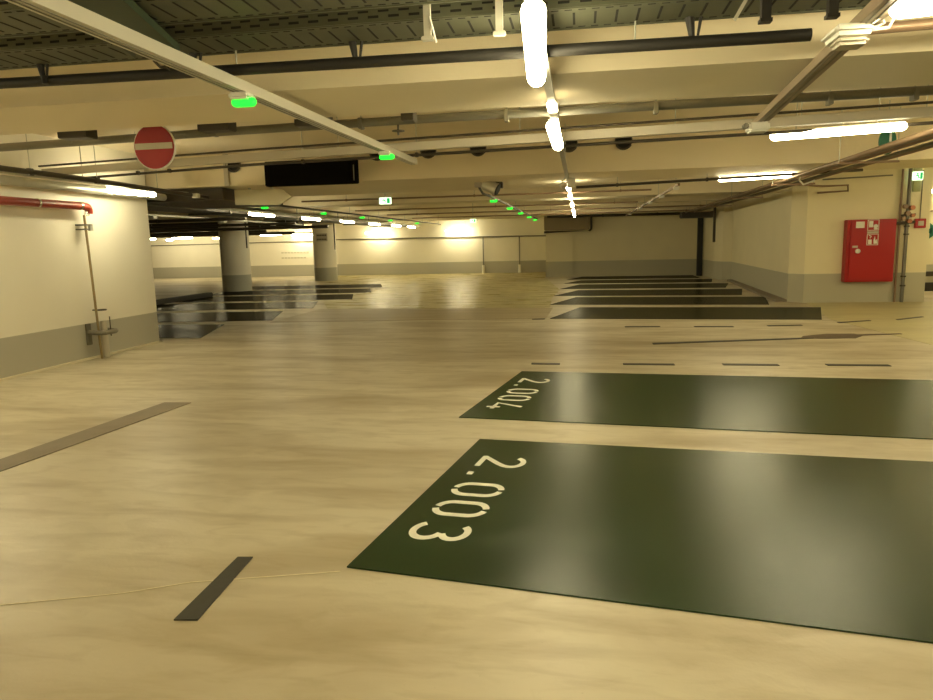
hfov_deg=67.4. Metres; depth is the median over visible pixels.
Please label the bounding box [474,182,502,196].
security camera
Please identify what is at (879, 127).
diffuser
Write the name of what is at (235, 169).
ceiling lamp
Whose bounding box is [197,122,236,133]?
plate
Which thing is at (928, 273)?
buffer
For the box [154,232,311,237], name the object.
ceiling pipe
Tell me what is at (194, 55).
hanger
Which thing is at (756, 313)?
bay
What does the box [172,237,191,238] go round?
tube light
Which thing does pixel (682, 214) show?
box
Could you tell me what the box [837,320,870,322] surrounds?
floor marking
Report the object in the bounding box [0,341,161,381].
baseboard
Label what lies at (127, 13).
branch
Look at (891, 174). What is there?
conduit
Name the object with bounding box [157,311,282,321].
bay
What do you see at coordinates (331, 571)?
floor line
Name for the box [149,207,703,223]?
ceiling beam
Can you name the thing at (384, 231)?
tube light
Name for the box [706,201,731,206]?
bracket
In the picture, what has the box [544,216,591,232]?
ventilation duct
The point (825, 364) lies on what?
floor marking
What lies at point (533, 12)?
tube light
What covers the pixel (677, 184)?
rail
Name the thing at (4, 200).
pipe
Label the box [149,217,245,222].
ceiling pipe
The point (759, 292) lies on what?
trim
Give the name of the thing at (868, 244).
cabinet
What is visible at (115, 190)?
tube light
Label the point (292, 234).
tube light
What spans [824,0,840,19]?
post
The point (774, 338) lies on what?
scrape line
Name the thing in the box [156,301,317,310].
bay
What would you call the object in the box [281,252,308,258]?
sign
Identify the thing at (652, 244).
wall
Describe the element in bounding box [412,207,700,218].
ceiling pipe
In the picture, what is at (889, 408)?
bay
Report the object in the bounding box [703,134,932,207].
ceiling pipe
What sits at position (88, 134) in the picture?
plate
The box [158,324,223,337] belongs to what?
bay
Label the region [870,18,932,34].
ceiling pipe
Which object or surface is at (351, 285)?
bay
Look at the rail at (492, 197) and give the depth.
17.79 m
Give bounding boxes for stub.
[92,309,111,356]
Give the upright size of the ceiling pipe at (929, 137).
0.065 m
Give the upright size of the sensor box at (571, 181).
0.161 m
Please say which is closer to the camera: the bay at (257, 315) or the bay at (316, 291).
the bay at (257, 315)
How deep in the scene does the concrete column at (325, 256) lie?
30.45 m
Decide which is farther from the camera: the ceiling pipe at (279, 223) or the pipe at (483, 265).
the pipe at (483, 265)
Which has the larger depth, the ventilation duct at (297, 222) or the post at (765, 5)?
the ventilation duct at (297, 222)
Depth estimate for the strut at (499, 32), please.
3.33 m
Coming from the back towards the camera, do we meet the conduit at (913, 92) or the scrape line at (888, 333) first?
the scrape line at (888, 333)
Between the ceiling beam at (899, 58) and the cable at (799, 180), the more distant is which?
the cable at (799, 180)
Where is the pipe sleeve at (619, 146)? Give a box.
[615,137,631,149]
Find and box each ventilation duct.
[147,188,282,210]
[149,220,303,229]
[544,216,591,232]
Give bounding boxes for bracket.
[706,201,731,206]
[730,181,762,198]
[771,180,814,185]
[837,107,900,164]
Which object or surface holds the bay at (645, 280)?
on the floor at (295, 446)
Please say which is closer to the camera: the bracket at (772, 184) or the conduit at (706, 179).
the conduit at (706, 179)
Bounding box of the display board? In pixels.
[264,160,358,186]
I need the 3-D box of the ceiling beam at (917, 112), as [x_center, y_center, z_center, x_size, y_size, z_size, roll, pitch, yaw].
[0.193,-2.345,7.159,11.596,0.538,0.224,1,9,16]
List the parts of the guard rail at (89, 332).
wall plate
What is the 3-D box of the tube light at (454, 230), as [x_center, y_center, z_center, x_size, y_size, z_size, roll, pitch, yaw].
[-0.430,-6.215,33.948,1.240,0.955,0.110,0,9,9]
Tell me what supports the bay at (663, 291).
on the floor at (295, 446)
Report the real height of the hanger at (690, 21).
0.166 m
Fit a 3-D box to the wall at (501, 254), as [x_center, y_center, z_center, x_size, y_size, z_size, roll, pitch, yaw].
[-8.546,-5.314,36.069,25.600,3.000,0.300,0,9,9]
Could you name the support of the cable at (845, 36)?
attached to the rail at (875, 9)
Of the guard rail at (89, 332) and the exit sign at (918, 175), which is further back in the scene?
the exit sign at (918, 175)
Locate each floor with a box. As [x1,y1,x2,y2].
[0,272,932,699]
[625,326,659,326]
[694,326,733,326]
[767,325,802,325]
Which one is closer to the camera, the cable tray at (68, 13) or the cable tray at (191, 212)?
the cable tray at (68, 13)
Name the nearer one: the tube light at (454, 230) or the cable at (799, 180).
the cable at (799, 180)
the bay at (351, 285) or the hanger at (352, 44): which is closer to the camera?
the hanger at (352, 44)
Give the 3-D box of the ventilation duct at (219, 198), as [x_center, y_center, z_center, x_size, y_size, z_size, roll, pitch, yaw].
[-7.620,-2.756,13.307,7.700,0.220,2.440,0,9,9]
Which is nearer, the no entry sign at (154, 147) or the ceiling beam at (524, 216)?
the no entry sign at (154, 147)
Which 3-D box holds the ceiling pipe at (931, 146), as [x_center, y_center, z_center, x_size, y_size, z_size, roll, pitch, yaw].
[6.345,-3.349,14.849,0.080,0.057,23.007,0,9,11]
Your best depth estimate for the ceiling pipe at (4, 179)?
8.93 m
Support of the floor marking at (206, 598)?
on the floor at (295, 446)
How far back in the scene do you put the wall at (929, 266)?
18.71 m
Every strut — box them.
[421,4,434,41]
[493,0,505,36]
[733,0,747,20]
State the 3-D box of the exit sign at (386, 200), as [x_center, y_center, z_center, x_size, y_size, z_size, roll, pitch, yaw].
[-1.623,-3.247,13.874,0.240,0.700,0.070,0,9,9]
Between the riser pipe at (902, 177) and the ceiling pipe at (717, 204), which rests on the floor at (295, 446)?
the riser pipe at (902, 177)
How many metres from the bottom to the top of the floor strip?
0.006 m
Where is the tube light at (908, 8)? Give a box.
[889,0,932,18]
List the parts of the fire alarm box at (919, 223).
casing, plate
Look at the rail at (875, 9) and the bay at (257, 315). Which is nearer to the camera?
the rail at (875, 9)
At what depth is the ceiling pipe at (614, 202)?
18.92 m
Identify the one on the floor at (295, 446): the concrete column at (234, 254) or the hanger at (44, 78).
the concrete column at (234, 254)
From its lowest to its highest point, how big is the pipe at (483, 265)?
1.760 m
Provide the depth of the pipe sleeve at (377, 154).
10.85 m
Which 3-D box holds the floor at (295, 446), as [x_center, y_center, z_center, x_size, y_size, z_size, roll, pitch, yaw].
[-5.077,-0.646,15.584,39.000,0.204,41.000,0,9,9]
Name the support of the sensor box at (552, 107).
attached to the tube light at (533, 12)
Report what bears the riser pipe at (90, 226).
on the floor at (295, 446)
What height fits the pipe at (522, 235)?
0.117 m
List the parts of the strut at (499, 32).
foot plate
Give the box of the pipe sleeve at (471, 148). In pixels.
[470,146,485,155]
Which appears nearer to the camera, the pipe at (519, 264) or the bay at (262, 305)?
the bay at (262, 305)
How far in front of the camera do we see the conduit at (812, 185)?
15.03 m
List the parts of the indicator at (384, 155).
casing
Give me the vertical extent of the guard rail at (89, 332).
0.300 m
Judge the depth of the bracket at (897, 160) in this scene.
8.56 m
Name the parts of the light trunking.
tube light, tube light, tube light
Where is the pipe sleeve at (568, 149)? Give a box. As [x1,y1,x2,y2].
[563,141,577,152]
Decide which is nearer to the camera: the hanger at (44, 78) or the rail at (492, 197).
the hanger at (44, 78)
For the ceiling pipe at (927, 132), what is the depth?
8.48 m
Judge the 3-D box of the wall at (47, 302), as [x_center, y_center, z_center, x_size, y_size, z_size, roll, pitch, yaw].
[-6.580,-0.352,3.316,0.350,3.000,16.500,0,9,9]
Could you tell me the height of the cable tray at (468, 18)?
0.080 m
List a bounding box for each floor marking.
[174,557,252,620]
[531,363,559,364]
[623,363,674,364]
[722,363,779,365]
[801,334,862,338]
[825,364,890,365]
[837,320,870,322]
[896,316,922,319]
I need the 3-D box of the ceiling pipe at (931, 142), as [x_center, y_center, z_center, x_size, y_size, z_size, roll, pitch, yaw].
[6.228,-3.331,14.871,0.061,0.038,23.008,0,9,11]
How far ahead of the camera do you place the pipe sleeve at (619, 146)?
10.24 m
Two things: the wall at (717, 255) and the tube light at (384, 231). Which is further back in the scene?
the tube light at (384, 231)
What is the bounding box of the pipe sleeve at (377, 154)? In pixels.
[369,153,380,160]
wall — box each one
[0,133,158,378]
[150,218,545,278]
[546,211,697,276]
[702,200,733,279]
[731,168,913,302]
[903,167,932,301]
[925,184,932,281]
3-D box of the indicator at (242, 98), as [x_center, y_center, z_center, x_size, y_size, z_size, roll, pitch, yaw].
[-1.288,-1.447,4.051,0.150,0.075,0.120,0,9,9]
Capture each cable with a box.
[153,42,180,70]
[428,16,436,42]
[798,172,814,184]
[821,18,894,50]
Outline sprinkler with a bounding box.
[392,125,404,134]
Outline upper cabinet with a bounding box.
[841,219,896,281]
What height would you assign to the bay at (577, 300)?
0.007 m
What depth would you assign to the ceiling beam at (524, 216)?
30.36 m
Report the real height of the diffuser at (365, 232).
0.110 m
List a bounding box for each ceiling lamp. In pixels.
[225,162,240,172]
[420,150,435,158]
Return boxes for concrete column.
[217,216,251,291]
[312,223,337,280]
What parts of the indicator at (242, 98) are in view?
casing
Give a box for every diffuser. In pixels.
[365,232,388,233]
[445,230,469,231]
[770,122,906,140]
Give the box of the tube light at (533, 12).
[520,0,575,216]
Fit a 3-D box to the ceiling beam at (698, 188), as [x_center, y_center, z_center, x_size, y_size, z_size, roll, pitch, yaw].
[-7.485,-3.978,18.834,31.200,0.480,1.000,0,9,9]
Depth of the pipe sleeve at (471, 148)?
10.59 m
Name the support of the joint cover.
attached to the ceiling beam at (743, 155)
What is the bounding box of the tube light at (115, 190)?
[0,146,188,196]
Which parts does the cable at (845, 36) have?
casing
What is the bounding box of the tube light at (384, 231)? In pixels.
[365,229,388,233]
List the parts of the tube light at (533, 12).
light trunking, tube light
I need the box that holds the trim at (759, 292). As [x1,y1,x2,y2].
[727,279,786,301]
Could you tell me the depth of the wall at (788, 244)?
15.52 m
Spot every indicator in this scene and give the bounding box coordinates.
[228,91,256,106]
[378,151,394,159]
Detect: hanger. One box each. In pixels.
[36,64,48,84]
[189,53,202,60]
[348,41,362,56]
[685,16,702,35]
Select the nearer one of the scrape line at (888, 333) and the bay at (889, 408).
the bay at (889, 408)
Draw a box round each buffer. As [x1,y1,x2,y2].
[924,282,932,290]
[926,271,932,275]
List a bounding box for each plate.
[57,130,97,140]
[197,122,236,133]
[294,117,332,128]
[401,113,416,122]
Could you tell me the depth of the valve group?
14.86 m
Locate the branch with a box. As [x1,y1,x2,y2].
[68,0,179,58]
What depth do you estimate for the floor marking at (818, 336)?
10.36 m
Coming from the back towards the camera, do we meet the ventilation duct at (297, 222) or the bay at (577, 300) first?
the ventilation duct at (297, 222)
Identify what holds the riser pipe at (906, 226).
on the floor at (295, 446)
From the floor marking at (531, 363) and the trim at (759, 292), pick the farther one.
the trim at (759, 292)
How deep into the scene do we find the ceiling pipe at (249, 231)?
27.10 m
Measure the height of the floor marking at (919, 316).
0.006 m
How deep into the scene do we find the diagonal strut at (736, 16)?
3.11 m
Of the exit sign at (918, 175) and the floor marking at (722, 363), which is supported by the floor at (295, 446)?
the floor marking at (722, 363)
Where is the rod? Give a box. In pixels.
[634,21,635,38]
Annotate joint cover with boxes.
[222,154,229,185]
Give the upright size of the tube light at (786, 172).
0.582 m
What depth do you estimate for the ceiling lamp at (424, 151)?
10.71 m
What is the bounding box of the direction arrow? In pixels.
[929,223,932,237]
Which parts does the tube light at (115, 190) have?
light trunking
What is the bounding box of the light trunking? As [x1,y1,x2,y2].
[220,208,420,226]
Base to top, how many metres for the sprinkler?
0.100 m
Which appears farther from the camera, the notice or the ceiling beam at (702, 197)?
the notice
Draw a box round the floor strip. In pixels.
[0,402,190,471]
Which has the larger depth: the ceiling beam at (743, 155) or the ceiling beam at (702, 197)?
the ceiling beam at (702, 197)
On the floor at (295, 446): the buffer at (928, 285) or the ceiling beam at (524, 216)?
the buffer at (928, 285)
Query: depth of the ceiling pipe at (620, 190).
14.40 m
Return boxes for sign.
[134,126,175,169]
[234,187,291,204]
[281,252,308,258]
[379,196,391,203]
[878,100,895,154]
[912,171,923,180]
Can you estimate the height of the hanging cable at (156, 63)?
0.181 m
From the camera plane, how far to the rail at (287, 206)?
19.89 m
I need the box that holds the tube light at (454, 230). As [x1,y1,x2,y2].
[445,229,469,231]
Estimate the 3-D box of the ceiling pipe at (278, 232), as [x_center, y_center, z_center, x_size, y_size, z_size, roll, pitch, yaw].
[-13.735,-5.341,30.293,13.200,0.958,0.116,0,9,9]
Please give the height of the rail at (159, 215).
0.740 m
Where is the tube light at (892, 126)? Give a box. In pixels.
[770,87,906,140]
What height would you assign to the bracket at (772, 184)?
0.650 m
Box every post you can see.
[758,0,772,24]
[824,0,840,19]
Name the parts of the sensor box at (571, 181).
casing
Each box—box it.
[192,193,199,197]
[546,101,557,119]
[559,177,574,191]
[679,211,712,218]
[742,121,769,133]
[914,170,925,227]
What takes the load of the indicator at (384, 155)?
attached to the cable tray at (68, 13)
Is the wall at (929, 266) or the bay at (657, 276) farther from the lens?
the bay at (657, 276)
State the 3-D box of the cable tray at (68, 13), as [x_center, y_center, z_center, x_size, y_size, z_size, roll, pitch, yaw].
[-1.489,-1.365,3.077,0.085,0.063,9.952,0,9,10]
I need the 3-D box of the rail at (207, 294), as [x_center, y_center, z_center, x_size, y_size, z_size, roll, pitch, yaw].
[-8.451,-1.482,20.458,0.220,0.140,3.700,0,9,9]
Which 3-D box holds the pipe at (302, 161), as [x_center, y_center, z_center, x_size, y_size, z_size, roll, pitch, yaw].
[-0.334,-2.404,7.769,10.213,0.580,0.248,1,9,17]
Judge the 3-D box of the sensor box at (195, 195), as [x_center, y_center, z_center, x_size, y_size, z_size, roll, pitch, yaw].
[-4.269,-2.433,11.042,0.100,0.070,0.100,0,9,9]
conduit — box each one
[0,85,932,151]
[576,168,862,188]
[787,183,848,193]
[822,174,892,179]
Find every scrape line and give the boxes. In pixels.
[653,338,812,343]
[857,333,900,335]
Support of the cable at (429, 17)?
attached to the strut at (428, 37)
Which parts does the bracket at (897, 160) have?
hanger rod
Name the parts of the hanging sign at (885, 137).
panel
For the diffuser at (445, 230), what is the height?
0.110 m
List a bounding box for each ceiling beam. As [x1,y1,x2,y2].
[0,9,932,134]
[38,85,932,174]
[145,122,932,196]
[148,175,788,213]
[149,201,724,222]
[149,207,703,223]
[152,194,749,217]
[304,215,545,223]
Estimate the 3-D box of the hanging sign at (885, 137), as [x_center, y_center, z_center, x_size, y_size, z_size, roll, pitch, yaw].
[4.849,-2.556,8.043,0.186,0.605,0.035,0,9,9]
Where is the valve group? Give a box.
[897,204,915,224]
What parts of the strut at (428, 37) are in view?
foot plate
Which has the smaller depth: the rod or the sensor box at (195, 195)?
the rod
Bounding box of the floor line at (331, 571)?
[0,571,339,604]
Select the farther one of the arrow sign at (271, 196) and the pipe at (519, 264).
the pipe at (519, 264)
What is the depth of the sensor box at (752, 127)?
5.61 m
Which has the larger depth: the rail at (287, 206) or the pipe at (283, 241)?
the pipe at (283, 241)
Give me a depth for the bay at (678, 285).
22.29 m
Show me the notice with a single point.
(323, 236)
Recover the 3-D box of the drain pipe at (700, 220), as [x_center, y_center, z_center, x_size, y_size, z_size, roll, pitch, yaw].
[9.177,-4.113,27.535,0.200,2.380,0.160,0,9,9]
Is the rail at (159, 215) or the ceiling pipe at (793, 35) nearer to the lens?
the ceiling pipe at (793, 35)
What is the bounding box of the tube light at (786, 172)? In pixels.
[718,172,791,181]
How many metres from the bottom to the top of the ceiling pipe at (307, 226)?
0.938 m
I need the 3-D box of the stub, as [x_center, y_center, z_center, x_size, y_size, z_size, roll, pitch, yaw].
[-5.212,-0.241,10.025,0.191,0.690,0.148,0,9,9]
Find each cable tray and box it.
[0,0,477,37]
[0,0,870,69]
[5,0,416,164]
[160,208,408,226]
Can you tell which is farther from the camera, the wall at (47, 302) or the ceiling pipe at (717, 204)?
the ceiling pipe at (717, 204)
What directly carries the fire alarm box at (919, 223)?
attached to the wall at (917, 245)
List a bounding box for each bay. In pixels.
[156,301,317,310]
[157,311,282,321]
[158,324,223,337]
[174,294,352,302]
[213,288,370,295]
[252,284,381,289]
[347,439,932,642]
[459,371,932,439]
[550,297,768,304]
[550,307,821,319]
[555,289,741,295]
[562,283,727,288]
[564,279,711,283]
[567,275,698,279]
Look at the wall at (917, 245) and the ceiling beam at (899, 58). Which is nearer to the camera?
the ceiling beam at (899, 58)
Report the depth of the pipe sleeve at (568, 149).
10.37 m
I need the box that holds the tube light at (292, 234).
[292,234,311,235]
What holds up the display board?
hanging from the ceiling beam at (743, 155)
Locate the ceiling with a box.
[33,85,932,155]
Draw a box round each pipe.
[0,28,812,88]
[0,134,208,198]
[0,175,166,200]
[0,196,92,215]
[75,215,102,358]
[87,121,932,177]
[149,216,295,228]
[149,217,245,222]
[150,220,327,232]
[150,221,266,235]
[150,231,294,237]
[151,241,312,245]
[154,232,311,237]
[301,182,651,201]
[336,235,545,239]
[355,198,637,211]
[387,204,717,215]
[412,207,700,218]
[482,237,484,272]
[518,236,520,272]
[547,212,679,217]
[685,128,932,212]
[694,135,932,210]
[694,141,932,212]
[696,218,702,275]
[702,145,932,210]
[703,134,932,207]
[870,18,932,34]
[893,169,903,301]
[899,168,912,301]
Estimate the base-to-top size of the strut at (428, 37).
0.525 m
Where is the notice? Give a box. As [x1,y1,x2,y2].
[316,233,327,240]
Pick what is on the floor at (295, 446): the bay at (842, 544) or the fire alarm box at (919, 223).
the bay at (842, 544)
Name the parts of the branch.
rail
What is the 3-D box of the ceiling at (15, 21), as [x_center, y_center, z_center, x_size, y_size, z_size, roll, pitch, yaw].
[-1.839,-1.620,3.334,8.900,0.080,0.404,0,9,9]
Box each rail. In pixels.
[85,323,118,344]
[148,214,301,224]
[156,292,212,304]
[281,205,440,224]
[488,194,537,219]
[625,179,679,215]
[752,0,904,121]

